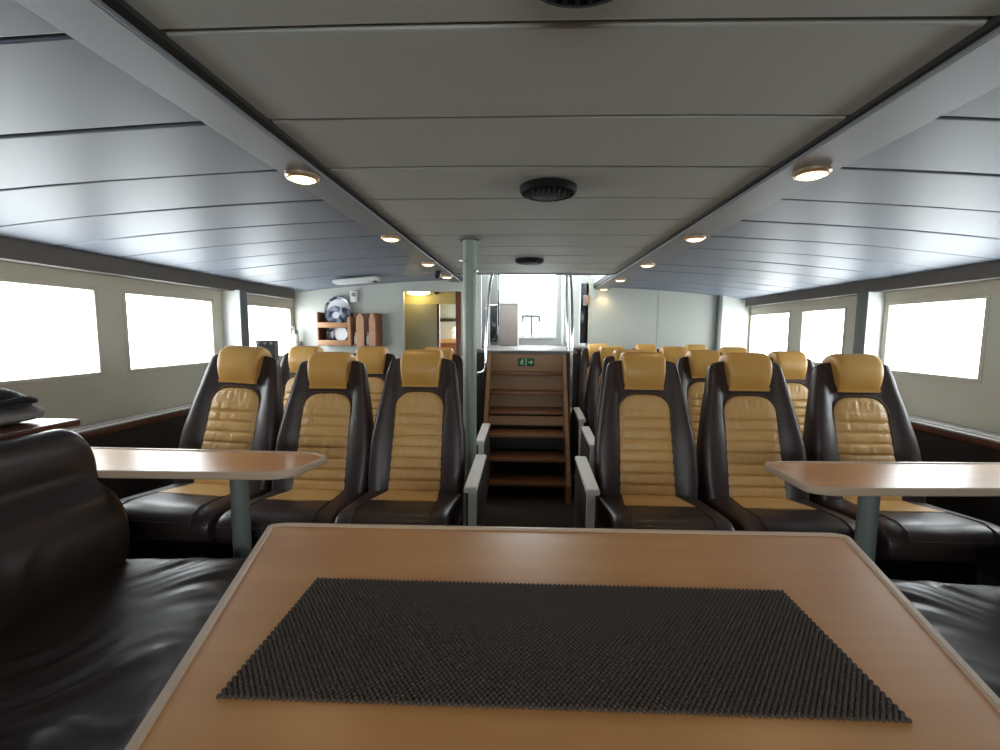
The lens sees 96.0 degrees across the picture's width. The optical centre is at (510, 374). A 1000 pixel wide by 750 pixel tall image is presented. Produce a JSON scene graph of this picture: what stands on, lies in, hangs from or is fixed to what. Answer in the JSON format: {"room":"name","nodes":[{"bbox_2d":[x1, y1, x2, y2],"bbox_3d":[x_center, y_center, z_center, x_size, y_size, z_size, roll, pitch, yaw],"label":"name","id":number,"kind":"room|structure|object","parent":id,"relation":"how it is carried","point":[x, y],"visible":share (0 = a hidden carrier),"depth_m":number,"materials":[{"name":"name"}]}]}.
{"room":"ship interior","nodes":[
{"label":"ship interior","id":0,"kind":"room"},
{"bbox_2d":[0,261,293,428],"bbox_3d":[-2.309,0.083,1.553,0.060,1.900,6.110,1,5,2],"label":"wall","id":1,"kind":"structure","parent":0,"point":[116,394],"depth_m":2.55,"materials":[{"name":"beige paint"}]},
{"bbox_2d":[0,276,104,386],"bbox_3d":[-2.280,-0.202,2.092,0.054,0.489,0.744,1,5,2],"label":"window","id":2,"kind":"structure","parent":1,"relation":"in","point":[91,292],"depth_m":2.42,"materials":[{"name":"beige paint"}]},
{"bbox_2d":[66,403,191,498],"bbox_3d":[-2.220,0.686,1.577,0.130,0.696,6.050,1,5,2],"label":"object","id":3,"kind":"object","parent":1,"relation":"attached to","point":[162,428],"visible":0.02,"depth_m":2.60,"materials":[{"name":"grey laminate"}]},
{"bbox_2d":[256,340,278,360],"bbox_3d":[-2.076,-0.088,3.841,0.165,0.416,0.068,1,5,2],"label":"switch box","id":4,"kind":"object","parent":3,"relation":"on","point":[272,346],"visible":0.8,"depth_m":3.80,"materials":[{"name":"grey paint"}]},
{"bbox_2d":[0,237,294,299],"bbox_3d":[-2.228,-0.495,1.389,0.100,0.100,5.900,1,5,2],"label":"beam","id":5,"kind":"structure","parent":1,"relation":"attached to","point":[11,250],"depth_m":2.45,"materials":[{"name":"grey"}]},
{"bbox_2d":[121,289,215,373],"bbox_3d":[-2.248,-0.287,2.985,0.054,0.489,0.759,1,5,2],"label":"window","id":6,"kind":"structure","parent":1,"relation":"in","point":[209,302],"depth_m":3.00,"materials":[{"name":"beige paint"}]},
{"bbox_2d":[222,290,248,346],"bbox_3d":[-2.143,-0.249,3.510,0.150,0.810,0.090,1,5,2],"label":"post","id":7,"kind":"object","parent":1,"relation":"attached to","point":[234,303],"visible":0.42,"depth_m":3.45,"materials":[{"name":"grey paint"}]},
{"bbox_2d":[247,302,291,357],"bbox_3d":[-2.208,-0.395,4.107,0.054,0.489,0.714,1,5,2],"label":"window","id":8,"kind":"structure","parent":1,"relation":"in","point":[288,318],"depth_m":4.42,"materials":[{"name":"glass"}]},
{"bbox_2d":[289,326,301,348],"bbox_3d":[-2.119,-0.343,4.445,0.080,0.280,0.140,1,5,2],"label":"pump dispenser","id":9,"kind":"object","parent":1,"relation":"attached to","point":[295,337],"visible":0.66,"depth_m":4.40,"materials":[{"name":"white plastic"}]},
{"bbox_2d":[0,0,445,291],"bbox_3d":[-1.469,-0.609,1.452,1.550,0.170,6.104,1,5,2],"label":"ceiling","id":10,"kind":"structure","parent":0,"point":[94,159],"depth_m":1.51,"materials":[{"name":"grey"}]},
{"bbox_2d":[15,0,461,281],"bbox_3d":[-0.648,-0.631,1.395,0.117,0.020,6.050,1,5,2],"label":"soffit","id":11,"kind":"structure","parent":10,"relation":"attached to","point":[92,23],"depth_m":0.91,"materials":[{"name":"grey paint"}]},
{"bbox_2d":[284,169,319,183],"bbox_3d":[-0.650,-0.612,1.402,0.100,0.021,0.100,1,5,2],"label":"recessed light","id":12,"kind":"object","parent":11,"relation":"attached to","point":[297,176],"visible":1,"depth_m":1.38,"materials":[{"name":"beige"}]},
{"bbox_2d":[381,235,400,241],"bbox_3d":[-0.618,-0.699,2.313,0.100,0.021,0.100,1,5,2],"label":"recessed light","id":13,"kind":"object","parent":11,"relation":"attached to","point":[390,238],"visible":1,"depth_m":2.28,"materials":[{"name":"beige"}]},
{"bbox_2d":[332,276,379,285],"bbox_3d":[-1.318,-0.801,3.840,0.380,0.073,0.120,1,5,2],"label":"strip light","id":14,"kind":"object","parent":10,"relation":"attached to","point":[360,280],"visible":1,"depth_m":3.79,"materials":[{"name":"white plastic"}]},
{"bbox_2d":[337,281,371,285],"bbox_3d":[-1.336,-0.782,3.843,0.279,0.034,0.090,1,5,2],"label":"diffuser","id":15,"kind":"object","parent":14,"relation":"attached to","point":[342,283],"depth_m":3.80,"materials":[{"name":"white"}]},
{"bbox_2d":[293,280,462,358],"bbox_3d":[-1.318,-0.144,4.526,1.830,1.800,0.040,1,5,2],"label":"wall","id":16,"kind":"structure","parent":0,"point":[385,299],"depth_m":4.46,"materials":[{"name":"grey paint"}]},
{"bbox_2d":[317,312,355,345],"bbox_3d":[-1.702,-0.450,4.409,0.325,0.325,0.162,1,5,2],"label":"plate rack","id":17,"kind":"object","parent":16,"relation":"attached to","point":[323,324],"visible":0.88,"depth_m":4.34,"materials":[{"name":"brown wood"}]},
{"bbox_2d":[327,328,334,339],"bbox_3d":[-1.739,-0.401,4.426,0.146,0.145,0.033,1,5,2],"label":"plate","id":18,"kind":"object","parent":17,"relation":"on","point":[330,330],"visible":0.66,"depth_m":4.42,"materials":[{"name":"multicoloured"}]},
{"bbox_2d":[326,306,343,321],"bbox_3d":[-1.699,-0.580,4.357,0.176,0.175,0.037,1,5,2],"label":"plate","id":19,"kind":"object","parent":17,"relation":"on","point":[334,313],"visible":1,"depth_m":4.35,"materials":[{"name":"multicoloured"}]},
{"bbox_2d":[324,296,350,318],"bbox_3d":[-1.706,-0.637,4.428,0.276,0.274,0.049,1,5,2],"label":"plate","id":20,"kind":"object","parent":17,"relation":"on","point":[338,301],"visible":0.55,"depth_m":4.43,"materials":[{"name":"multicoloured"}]},
{"bbox_2d":[333,328,347,339],"bbox_3d":[-1.661,-0.399,4.383,0.150,0.149,0.034,1,5,2],"label":"plate","id":21,"kind":"object","parent":17,"relation":"on","point":[338,333],"visible":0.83,"depth_m":4.39,"materials":[{"name":"white"}]},
{"bbox_2d":[341,307,350,321],"bbox_3d":[-1.643,-0.577,4.388,0.164,0.163,0.036,1,5,2],"label":"plate","id":22,"kind":"object","parent":17,"relation":"on","point":[346,311],"visible":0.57,"depth_m":4.38,"materials":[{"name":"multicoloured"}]},
{"bbox_2d":[350,291,357,302],"bbox_3d":[-1.546,-0.771,4.434,0.070,0.113,0.040,1,5,2],"label":"wall thermostat","id":23,"kind":"object","parent":16,"relation":"attached to","point":[353,294],"visible":1,"depth_m":4.42,"materials":[{"name":"white plastic"}]},
{"bbox_2d":[352,313,381,345],"bbox_3d":[-1.409,-0.444,4.398,0.250,0.320,0.164,1,5,2],"label":"rack","id":24,"kind":"object","parent":16,"relation":"attached to","point":[371,323],"visible":1,"depth_m":4.33,"materials":[{"name":"brown wood"}]},
{"bbox_2d":[402,290,460,355],"bbox_3d":[-0.789,-0.040,4.520,0.588,1.604,0.054,1,5,2],"label":"door frame","id":25,"kind":"structure","parent":16,"relation":"in","point":[458,292],"depth_m":4.44,"materials":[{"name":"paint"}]},
{"bbox_2d":[405,292,455,303],"bbox_3d":[-0.787,-0.235,5.529,0.760,1.800,2.010,1,5,2],"label":"wall","id":26,"kind":"structure","parent":0,"point":[442,297],"depth_m":4.73,"materials":[{"name":"beige paint"}]},
{"bbox_2d":[406,292,430,295],"bbox_3d":[-0.969,-0.860,4.696,0.270,0.064,0.060,1,5,2],"label":"lamp","id":27,"kind":"object","parent":26,"relation":"attached to","point":[408,293],"visible":0.6,"depth_m":4.68,"materials":[{"name":"white plastic"}]},
{"bbox_2d":[407,292,429,294],"bbox_3d":[-0.969,-0.859,4.687,0.244,0.052,0.042,1,5,2],"label":"diffuser","id":28,"kind":"object","parent":27,"relation":"attached to","point":[409,293],"depth_m":4.67,"materials":[{"name":"beige"}]},
{"bbox_2d":[405,304,439,349],"bbox_3d":[-0.955,-0.013,4.789,0.402,1.475,0.036,1,5,2],"label":"sliding door","id":29,"kind":"structure","parent":26,"relation":"in","point":[422,321],"depth_m":4.73,"materials":[{"name":"beige"}]},
{"bbox_2d":[440,322,455,338],"bbox_3d":[-0.733,-0.328,6.503,0.800,1.800,0.050,1,5,2],"label":"wall","id":30,"kind":"structure","parent":0,"point":[444,326],"depth_m":6.45,"materials":[{"name":"white paint"}]},
{"bbox_2d":[440,304,455,318],"bbox_3d":[-0.815,-0.922,6.248,0.360,0.290,0.350,1,5,2],"label":"upper cabinet","id":31,"kind":"object","parent":30,"relation":"attached to","point":[447,311],"visible":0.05,"depth_m":6.08,"materials":[{"name":"grey paint"}]},
{"bbox_2d":[477,345,586,473],"bbox_3d":[0.206,0.240,4.619,1.220,1.045,1.680,1,5,2],"label":"floor","id":32,"kind":"structure","parent":0,"point":[516,467],"depth_m":3.83,"materials":[{"name":"black"}]},
{"bbox_2d":[499,302,519,345],"bbox_3d":[-0.020,-0.578,5.102,0.225,0.487,0.240,1,5,2],"label":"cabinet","id":33,"kind":"object","parent":32,"relation":"on","point":[509,311],"visible":1,"depth_m":4.99,"materials":[{"name":"grey"}]},
{"bbox_2d":[565,273,569,350],"bbox_3d":[0.476,-0.553,3.830,0.044,0.702,0.119,0,5,-5],"label":"handrail","id":34,"kind":"object","parent":32,"relation":"on","point":[566,279],"visible":0.87,"depth_m":3.79,"materials":[{"name":"silver metal"}]},
{"bbox_2d":[461,275,604,282],"bbox_3d":[0.256,-0.542,4.631,1.380,2.600,1.485,1,5,2],"label":"wall","id":35,"kind":"structure","parent":0,"point":[596,277],"depth_m":4.83,"materials":[{"name":"white paint"}]},
{"bbox_2d":[101,0,462,280],"bbox_3d":[-0.578,-0.655,1.390,0.023,0.050,6.050,1,5,2],"label":"trim","id":36,"kind":"structure","parent":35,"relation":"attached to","point":[159,36],"depth_m":0.94,"materials":[{"name":"black metal"}]},
{"bbox_2d":[477,275,481,348],"bbox_3d":[-0.286,-0.569,3.997,0.050,0.675,0.040,1,5,2],"label":"trim","id":37,"kind":"structure","parent":35,"relation":"attached to","point":[479,277],"depth_m":3.98,"materials":[{"name":"white paint"}]},
{"bbox_2d":[477,272,493,374],"bbox_3d":[-0.180,-0.460,3.744,0.113,0.910,0.359,2,6,19],"label":"handrail","id":38,"kind":"object","parent":35,"relation":"attached to","point":[492,273],"visible":0.89,"depth_m":3.59,"materials":[{"name":"silver metal"}]},
{"bbox_2d":[487,275,489,347],"bbox_3d":[-0.214,-0.736,4.275,0.030,0.955,0.030,1,5,2],"label":"trim","id":39,"kind":"structure","parent":35,"relation":"attached to","point":[488,276],"depth_m":4.28,"materials":[{"name":"grey paint"}]},
{"bbox_2d":[456,273,612,274],"bbox_3d":[0.195,-0.902,3.901,1.410,0.066,0.013,1,5,2],"label":"trim","id":40,"kind":"structure","parent":35,"relation":"attached to","point":[517,273],"depth_m":3.90,"materials":[{"name":"grey paint"}]},
{"bbox_2d":[561,275,564,345],"bbox_3d":[0.605,-0.823,5.263,0.028,0.955,0.050,1,5,2],"label":"trim","id":41,"kind":"structure","parent":35,"relation":"attached to","point":[563,276],"depth_m":5.25,"materials":[{"name":"white paint"}]},
{"bbox_2d":[594,14,999,287],"bbox_3d":[0.805,-0.670,1.666,0.012,0.050,6.700,1,5,2],"label":"trim","id":42,"kind":"structure","parent":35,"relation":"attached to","point":[993,22],"depth_m":0.99,"materials":[{"name":"black metal"}]},
{"bbox_2d":[482,275,590,345],"bbox_3d":[0.261,-0.611,5.345,1.340,2.600,0.050,1,5,2],"label":"wall","id":43,"kind":"structure","parent":0,"point":[576,279],"depth_m":5.30,"materials":[{"name":"grey paint"}]},
{"bbox_2d":[485,275,497,341],"bbox_3d":[-0.222,-0.849,5.249,0.144,0.915,0.130,1,5,2],"label":"upper cabinet","id":44,"kind":"object","parent":43,"relation":"attached to","point":[494,286],"visible":0.61,"depth_m":5.22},
{"bbox_2d":[498,275,557,338],"bbox_3d":[0.199,-1.003,5.290,0.690,1.140,0.050,1,5,2],"label":"window","id":45,"kind":"structure","parent":43,"relation":"in","point":[556,276],"depth_m":5.30,"materials":[{"name":"white paint"}]},
{"bbox_2d":[124,0,999,273],"bbox_3d":[0.101,-0.631,1.123,1.360,0.045,5.570,1,5,2],"label":"ceiling","id":46,"kind":"structure","parent":0,"point":[437,113],"depth_m":0.94,"materials":[{"name":"grey paint"}]},
{"bbox_2d":[515,257,543,264],"bbox_3d":[0.129,-0.789,3.137,0.200,0.029,0.200,1,5,2],"label":"ceiling speaker","id":47,"kind":"object","parent":46,"relation":"attached to","point":[525,260],"visible":1,"depth_m":3.07,"materials":[{"name":"black"}]},
{"bbox_2d":[518,261,540,264],"bbox_3d":[0.129,-0.783,3.137,0.168,0.017,0.168,1,5,2],"label":"grille","id":48,"kind":"object","parent":47,"relation":"attached to","point":[519,262],"depth_m":3.12,"materials":[{"name":"black"}]},
{"bbox_2d":[519,178,576,201],"bbox_3d":[0.130,-0.639,1.570,0.200,0.029,0.200,1,5,2],"label":"ceiling speaker","id":49,"kind":"object","parent":46,"relation":"attached to","point":[540,189],"visible":1,"depth_m":1.52,"materials":[{"name":"black plastic"}]},
{"bbox_2d":[524,187,571,201],"bbox_3d":[0.130,-0.633,1.570,0.168,0.017,0.168,1,5,2],"label":"grille","id":50,"kind":"object","parent":49,"relation":"attached to","point":[542,194],"depth_m":1.55,"materials":[{"name":"black plastic"}]},
{"bbox_2d":[540,0,612,8],"bbox_3d":[0.094,-0.544,0.576,0.200,0.029,0.200,1,5,2],"label":"ceiling speaker","id":51,"kind":"object","parent":46,"relation":"attached to","point":[575,4],"visible":1,"depth_m":0.66,"materials":[{"name":"black"}]},
{"bbox_2d":[551,0,605,6],"bbox_3d":[0.094,-0.538,0.577,0.168,0.017,0.168,1,5,2],"label":"grille","id":52,"kind":"object","parent":51,"relation":"attached to","point":[558,3],"depth_m":0.66,"materials":[{"name":"black"}]},
{"bbox_2d":[126,472,999,585],"bbox_3d":[0.161,0.992,2.552,5.030,0.060,8.300,1,5,2],"label":"floor","id":53,"kind":"structure","parent":0,"point":[506,506],"depth_m":3.08,"materials":[{"name":"brown carpet"}]},
{"bbox_2d":[0,418,79,440],"bbox_3d":[-1.946,0.732,0.138,0.769,0.885,2.997,1,5,2],"label":"side table","id":54,"kind":"object","parent":53,"relation":"on","point":[9,431],"visible":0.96,"depth_m":1.46,"materials":[{"name":"brown"}]},
{"bbox_2d":[0,405,44,425],"bbox_3d":[-1.798,0.131,1.460,0.460,0.055,0.244,1,5,2],"label":"folded cloth","id":55,"kind":"object","parent":54,"relation":"on","point":[10,416],"visible":0.78,"depth_m":1.45,"materials":[{"name":"grey fabric"}]},
{"bbox_2d":[0,388,38,409],"bbox_3d":[-1.810,0.070,1.453,0.504,0.071,0.274,1,5,2],"label":"bag","id":56,"kind":"object","parent":55,"relation":"on","point":[9,399],"visible":1,"depth_m":1.44,"materials":[{"name":"black fabric"}]},
{"bbox_2d":[0,429,246,749],"bbox_3d":[-1.108,0.739,0.113,0.895,0.888,2.905,1,5,2],"label":"lounge sofa","id":57,"kind":"object","parent":53,"relation":"on","point":[91,635],"visible":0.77,"depth_m":1.20,"materials":[{"name":"black leather"}]},
{"bbox_2d":[0,557,246,749],"bbox_3d":[-1.034,0.822,0.118,0.745,0.183,2.905,1,5,2],"label":"seat cushion","id":58,"kind":"object","parent":57,"relation":"on","point":[83,664],"depth_m":1.09,"materials":[{"name":"black leather"}]},
{"bbox_2d":[120,346,283,558],"bbox_3d":[-1.396,0.431,2.094,0.482,1.119,0.698,1,5,2],"label":"seat","id":59,"kind":"object","parent":53,"relation":"on","point":[237,404],"visible":0.66,"depth_m":2.19,"materials":[{"name":"brown leather"}]},
{"bbox_2d":[120,483,270,542],"bbox_3d":[-1.408,0.581,2.013,0.466,0.160,0.515,3,6,2],"label":"seat cushion","id":60,"kind":"object","parent":59,"relation":"on","point":[182,512],"depth_m":1.80,"materials":[{"name":"brown leather"}]},
{"bbox_2d":[91,447,327,557],"bbox_3d":[-1.423,0.668,1.693,1.435,0.724,0.320,1,5,2],"label":"side table","id":61,"kind":"object","parent":53,"relation":"on","point":[238,467],"visible":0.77,"depth_m":1.64,"materials":[{"name":"brown wood"}]},
{"bbox_2d":[215,352,373,549],"bbox_3d":[-0.922,0.450,2.079,0.474,1.092,0.698,1,5,2],"label":"seat","id":62,"kind":"object","parent":53,"relation":"on","point":[328,412],"visible":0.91,"depth_m":2.18,"materials":[{"name":"brown leather"}]},
{"bbox_2d":[215,489,365,545],"bbox_3d":[-0.927,0.601,1.995,0.461,0.147,0.501,1,5,2],"label":"seat cushion","id":63,"kind":"object","parent":62,"relation":"on","point":[275,506],"depth_m":1.84,"materials":[{"name":"brown leather"}]},
{"bbox_2d":[280,346,323,409],"bbox_3d":[-1.424,0.368,2.893,0.450,1.092,0.698,1,5,2],"label":"seat","id":64,"kind":"object","parent":53,"relation":"on","point":[290,362],"visible":0.18,"depth_m":3.04,"materials":[{"name":"brown leather"}]},
{"bbox_2d":[353,347,396,422],"bbox_3d":[-0.963,0.373,2.878,0.450,1.092,0.698,1,5,2],"label":"seat","id":65,"kind":"object","parent":53,"relation":"on","point":[377,360],"visible":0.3,"depth_m":3.02,"materials":[{"name":"brown leather"}]},
{"bbox_2d":[334,349,486,525],"bbox_3d":[-0.408,0.448,2.061,0.567,1.108,0.698,1,5,2],"label":"seat","id":66,"kind":"object","parent":53,"relation":"on","point":[417,454],"visible":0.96,"depth_m":2.16,"materials":[{"name":"brown leather"}]},
{"bbox_2d":[334,490,462,525],"bbox_3d":[-0.464,0.601,1.978,0.452,0.150,0.501,1,5,2],"label":"seat cushion","id":67,"kind":"object","parent":66,"relation":"on","point":[392,507],"depth_m":1.85,"materials":[{"name":"brown leather"}]},
{"bbox_2d":[440,339,455,353],"bbox_3d":[-0.815,0.050,6.271,0.580,1.090,0.470,1,5,2],"label":"countertop","id":68,"kind":"structure","parent":53,"relation":"on","point":[451,343],"depth_m":6.02,"materials":[{"name":"brown wood"}]},
{"bbox_2d":[449,326,455,338],"bbox_3d":[-0.780,-0.581,6.204,0.150,0.180,0.150,1,5,2],"label":"canister","id":69,"kind":"object","parent":68,"relation":"on","point":[452,331],"visible":0.62,"depth_m":6.14,"materials":[{"name":"white"}]},
{"bbox_2d":[425,347,489,525],"bbox_3d":[-0.438,0.379,2.860,0.587,1.092,0.698,1,5,2],"label":"seat","id":70,"kind":"object","parent":53,"relation":"on","point":[483,438],"visible":0.07,"depth_m":2.98,"materials":[{"name":"brown leather"}]},
{"bbox_2d":[458,236,480,525],"bbox_3d":[-0.228,0.110,2.501,0.117,1.700,0.116,1,5,2],"label":"support pole","id":71,"kind":"object","parent":53,"relation":"on","point":[469,260],"visible":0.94,"depth_m":2.45,"materials":[{"name":"grey metal"}]},
{"bbox_2d":[483,350,570,504],"bbox_3d":[0.115,0.350,3.450,0.645,1.047,0.685,1,5,2],"label":"staircase","id":72,"kind":"structure","parent":53,"relation":"on","point":[540,388],"depth_m":3.55,"materials":[{"name":"brown wood"}]},
{"bbox_2d":[518,358,533,365],"bbox_3d":[0.124,-0.105,3.715,0.135,0.067,0.011,1,5,2],"label":"exit sign","id":73,"kind":"object","parent":72,"relation":"attached to","point":[521,361],"visible":1,"depth_m":3.71,"materials":[{"name":"green"}]},
{"bbox_2d":[124,523,999,749],"bbox_3d":[0.084,0.781,0.637,1.400,0.724,1.025,1,5,2],"label":"dining table","id":74,"kind":"object","parent":53,"relation":"on","point":[828,576],"visible":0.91,"depth_m":0.69,"materials":[{"name":"brown wood"}]},
{"bbox_2d":[216,577,912,722],"bbox_3d":[0.062,0.412,0.715,0.888,0.004,0.289,1,5,2],"label":"mat","id":75,"kind":"object","parent":74,"relation":"on","point":[742,652],"visible":1,"depth_m":0.67,"materials":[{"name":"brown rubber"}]},
{"bbox_2d":[568,271,573,483],"bbox_3d":[0.477,-0.022,3.696,0.050,1.758,0.437,1,5,2],"label":"handrail","id":76,"kind":"object","parent":53,"relation":"on","point":[569,272],"visible":0.81,"depth_m":3.50,"materials":[{"name":"silver metal"}]},
{"bbox_2d":[576,344,607,416],"bbox_3d":[0.843,0.259,4.230,0.446,1.092,0.698,1,5,2],"label":"seat","id":77,"kind":"object","parent":53,"relation":"on","point":[586,353],"visible":0.17,"depth_m":4.37,"materials":[{"name":"brown leather"}]},
{"bbox_2d":[572,346,623,466],"bbox_3d":[0.771,0.327,3.515,0.539,1.092,0.698,1,5,2],"label":"seat","id":78,"kind":"object","parent":53,"relation":"on","point":[597,358],"visible":0.13,"depth_m":3.63,"materials":[{"name":"brown leather"}]},
{"bbox_2d":[580,349,643,526],"bbox_3d":[0.721,0.398,2.770,0.544,1.092,0.698,1,5,2],"label":"seat","id":79,"kind":"object","parent":53,"relation":"on","point":[587,437],"visible":0.02,"depth_m":2.89,"materials":[{"name":"brown leather"}]},
{"bbox_2d":[634,344,659,351],"bbox_3d":[1.308,0.264,4.214,0.446,1.092,0.698,1,5,2],"label":"seat","id":80,"kind":"object","parent":53,"relation":"on","point":[645,347],"visible":0.06,"depth_m":4.37,"materials":[{"name":"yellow leather"}]},
{"bbox_2d":[574,351,734,530],"bbox_3d":[0.590,0.460,2.026,0.572,1.108,0.698,1,5,2],"label":"seat","id":81,"kind":"object","parent":53,"relation":"on","point":[646,467],"visible":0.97,"depth_m":2.12,"materials":[{"name":"brown leather"}]},
{"bbox_2d":[597,495,734,530],"bbox_3d":[0.632,0.614,1.941,0.465,0.150,0.501,1,5,2],"label":"seat cushion","id":82,"kind":"object","parent":81,"relation":"on","point":[662,512],"depth_m":1.82,"materials":[{"name":"brown leather"}]},
{"bbox_2d":[659,346,686,363],"bbox_3d":[1.317,0.333,3.496,0.446,1.092,0.698,1,5,2],"label":"seat","id":83,"kind":"object","parent":53,"relation":"on","point":[671,353],"visible":0.09,"depth_m":3.64,"materials":[{"name":"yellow leather"}]},
{"bbox_2d":[684,344,708,351],"bbox_3d":[1.792,0.270,4.197,0.446,1.092,0.698,1,5,2],"label":"seat","id":84,"kind":"object","parent":53,"relation":"on","point":[691,346],"visible":0.07,"depth_m":4.36,"materials":[{"name":"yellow leather"}]},
{"bbox_2d":[676,350,720,499],"bbox_3d":[1.251,0.404,2.752,0.455,1.092,0.698,1,5,2],"label":"seat","id":85,"kind":"object","parent":53,"relation":"on","point":[692,368],"visible":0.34,"depth_m":2.90,"materials":[{"name":"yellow leather"}]},
{"bbox_2d":[718,347,747,355],"bbox_3d":[1.807,0.339,3.479,0.446,1.092,0.698,1,5,2],"label":"seat","id":86,"kind":"object","parent":53,"relation":"on","point":[723,350],"visible":0.06,"depth_m":3.64,"materials":[{"name":"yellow leather"}]},
{"bbox_2d":[696,352,855,539],"bbox_3d":[1.138,0.466,2.008,0.483,1.108,0.698,1,5,2],"label":"seat","id":87,"kind":"object","parent":53,"relation":"on","point":[748,420],"visible":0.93,"depth_m":2.11,"materials":[{"name":"brown leather"}]},
{"bbox_2d":[700,497,855,539],"bbox_3d":[1.134,0.619,1.923,0.470,0.150,0.501,1,5,2],"label":"seat cushion","id":88,"kind":"object","parent":87,"relation":"on","point":[770,514],"depth_m":1.80,"materials":[{"name":"brown leather"}]},
{"bbox_2d":[768,351,813,436],"bbox_3d":[1.790,0.410,2.733,0.455,1.092,0.698,1,5,2],"label":"seat","id":89,"kind":"object","parent":53,"relation":"on","point":[796,368],"visible":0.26,"depth_m":2.88,"materials":[{"name":"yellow leather"}]},
{"bbox_2d":[764,461,999,562],"bbox_3d":[1.625,0.703,1.592,1.380,0.724,0.299,0,5,-1],"label":"side table","id":90,"kind":"object","parent":53,"relation":"on","point":[869,481],"visible":0.69,"depth_m":1.54,"materials":[{"name":"brown wood"}]},
{"bbox_2d":[803,354,999,584],"bbox_3d":[1.654,0.472,1.990,0.492,1.108,0.698,1,5,2],"label":"seat","id":91,"kind":"object","parent":53,"relation":"on","point":[856,411],"visible":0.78,"depth_m":2.09,"materials":[{"name":"brown leather"}]},
{"bbox_2d":[809,499,999,562],"bbox_3d":[1.649,0.625,1.905,0.479,0.150,0.501,1,5,2],"label":"seat cushion","id":92,"kind":"object","parent":91,"relation":"on","point":[908,529],"depth_m":1.69,"materials":[{"name":"brown leather"}]},
{"bbox_2d":[890,579,999,697],"bbox_3d":[1.245,0.768,0.019,0.895,0.888,2.880,1,5,2],"label":"lounge sofa","id":93,"kind":"object","parent":53,"relation":"on","point":[967,617],"visible":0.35,"depth_m":1.24,"materials":[{"name":"black leather"}]},
{"bbox_2d":[585,278,716,349],"bbox_3d":[1.558,-0.172,5.073,1.440,1.800,0.043,1,5,2],"label":"wall","id":94,"kind":"structure","parent":0,"point":[627,318],"depth_m":5.01,"materials":[{"name":"grey paint"}]},
{"bbox_2d":[579,282,588,343],"bbox_3d":[0.818,-0.693,5.048,0.099,0.690,0.050,1,5,2],"label":"notice board","id":95,"kind":"object","parent":94,"relation":"attached to","point":[583,286],"visible":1,"depth_m":5.04,"materials":[{"name":"black"}]},
{"bbox_2d":[714,295,722,350],"bbox_3d":[2.287,-0.161,5.020,0.042,1.800,0.100,1,5,2],"label":"trim","id":96,"kind":"structure","parent":94,"relation":"attached to","point":[719,307],"depth_m":4.94,"materials":[{"name":"grey paint"}]},
{"bbox_2d":[720,296,749,351],"bbox_3d":[2.497,-0.163,5.062,0.420,1.800,0.042,-1,6,-19],"label":"wall","id":97,"kind":"structure","parent":0,"point":[735,316],"depth_m":5.00,"materials":[{"name":"grey paint"}]},
{"bbox_2d":[612,85,999,299],"bbox_3d":[1.753,-0.616,1.813,1.575,0.170,7.054,1,5,2],"label":"ceiling","id":98,"kind":"structure","parent":0,"point":[927,199],"depth_m":1.95,"materials":[{"name":"grey"}]},
{"bbox_2d":[595,26,999,288],"bbox_3d":[0.890,-0.644,1.666,0.160,0.020,6.700,1,5,2],"label":"soffit","id":99,"kind":"structure","parent":98,"relation":"attached to","point":[974,71],"depth_m":1.06,"materials":[{"name":"grey paint"}]},
{"bbox_2d":[684,235,705,241],"bbox_3d":[0.921,-0.680,2.251,0.100,0.021,0.100,1,5,2],"label":"recessed light","id":100,"kind":"object","parent":99,"relation":"attached to","point":[692,238],"visible":1,"depth_m":2.22,"materials":[{"name":"beige"}]},
{"bbox_2d":[792,165,832,180],"bbox_3d":[0.888,-0.592,1.329,0.100,0.021,0.100,1,5,2],"label":"recessed light","id":101,"kind":"object","parent":99,"relation":"attached to","point":[809,173],"visible":1,"depth_m":1.30,"materials":[{"name":"beige"}]},
{"bbox_2d":[748,280,999,432],"bbox_3d":[2.594,0.095,1.852,0.060,1.900,7.050,1,5,2],"label":"wall","id":102,"kind":"structure","parent":0,"point":[975,405],"depth_m":2.69,"materials":[{"name":"beige paint"}]},
{"bbox_2d":[748,310,790,352],"bbox_3d":[2.690,-0.408,4.675,0.054,0.489,0.774,1,5,2],"label":"window","id":103,"kind":"structure","parent":102,"relation":"in","point":[752,315],"depth_m":5.02,"materials":[{"name":"beige paint"}]},
{"bbox_2d":[799,306,846,364],"bbox_3d":[2.660,-0.327,3.832,0.054,0.489,0.589,1,5,2],"label":"window","id":104,"kind":"structure","parent":102,"relation":"in","point":[804,312],"depth_m":4.08,"materials":[{"name":"beige paint"}]},
{"bbox_2d":[853,292,885,358],"bbox_3d":[2.563,-0.183,3.239,0.125,0.810,0.110,1,5,2],"label":"post","id":105,"kind":"object","parent":102,"relation":"attached to","point":[870,305],"visible":0.54,"depth_m":3.18,"materials":[{"name":"grey paint"}]},
{"bbox_2d":[745,261,999,306],"bbox_3d":[2.513,-0.481,1.624,0.100,0.095,6.700,1,5,2],"label":"beam","id":106,"kind":"structure","parent":102,"relation":"attached to","point":[989,271],"depth_m":2.93,"materials":[{"name":"grey"}]},
{"bbox_2d":[882,294,990,383],"bbox_3d":[2.624,-0.229,2.800,0.054,0.489,0.704,1,5,2],"label":"window","id":107,"kind":"structure","parent":102,"relation":"in","point":[891,308],"depth_m":2.80,"materials":[{"name":"beige paint"}]},
{"bbox_2d":[908,414,999,580],"bbox_3d":[2.453,0.710,1.740,0.200,0.696,6.700,1,5,2],"label":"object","id":108,"kind":"object","parent":102,"relation":"attached to","point":[938,440],"depth_m":2.42,"materials":[{"name":"grey laminate"}]},
{"label":"outside","id":109,"kind":"structure","parent":0,"visible":0},
{"bbox_2d":[521,315,540,335],"bbox_3d":[0.308,-0.742,6.954,0.300,0.375,0.040,1,5,2],"label":"railing","id":110,"kind":"object","parent":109,"point":[531,317],"visible":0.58,"depth_m":6.93,"materials":[{"name":"grey"}]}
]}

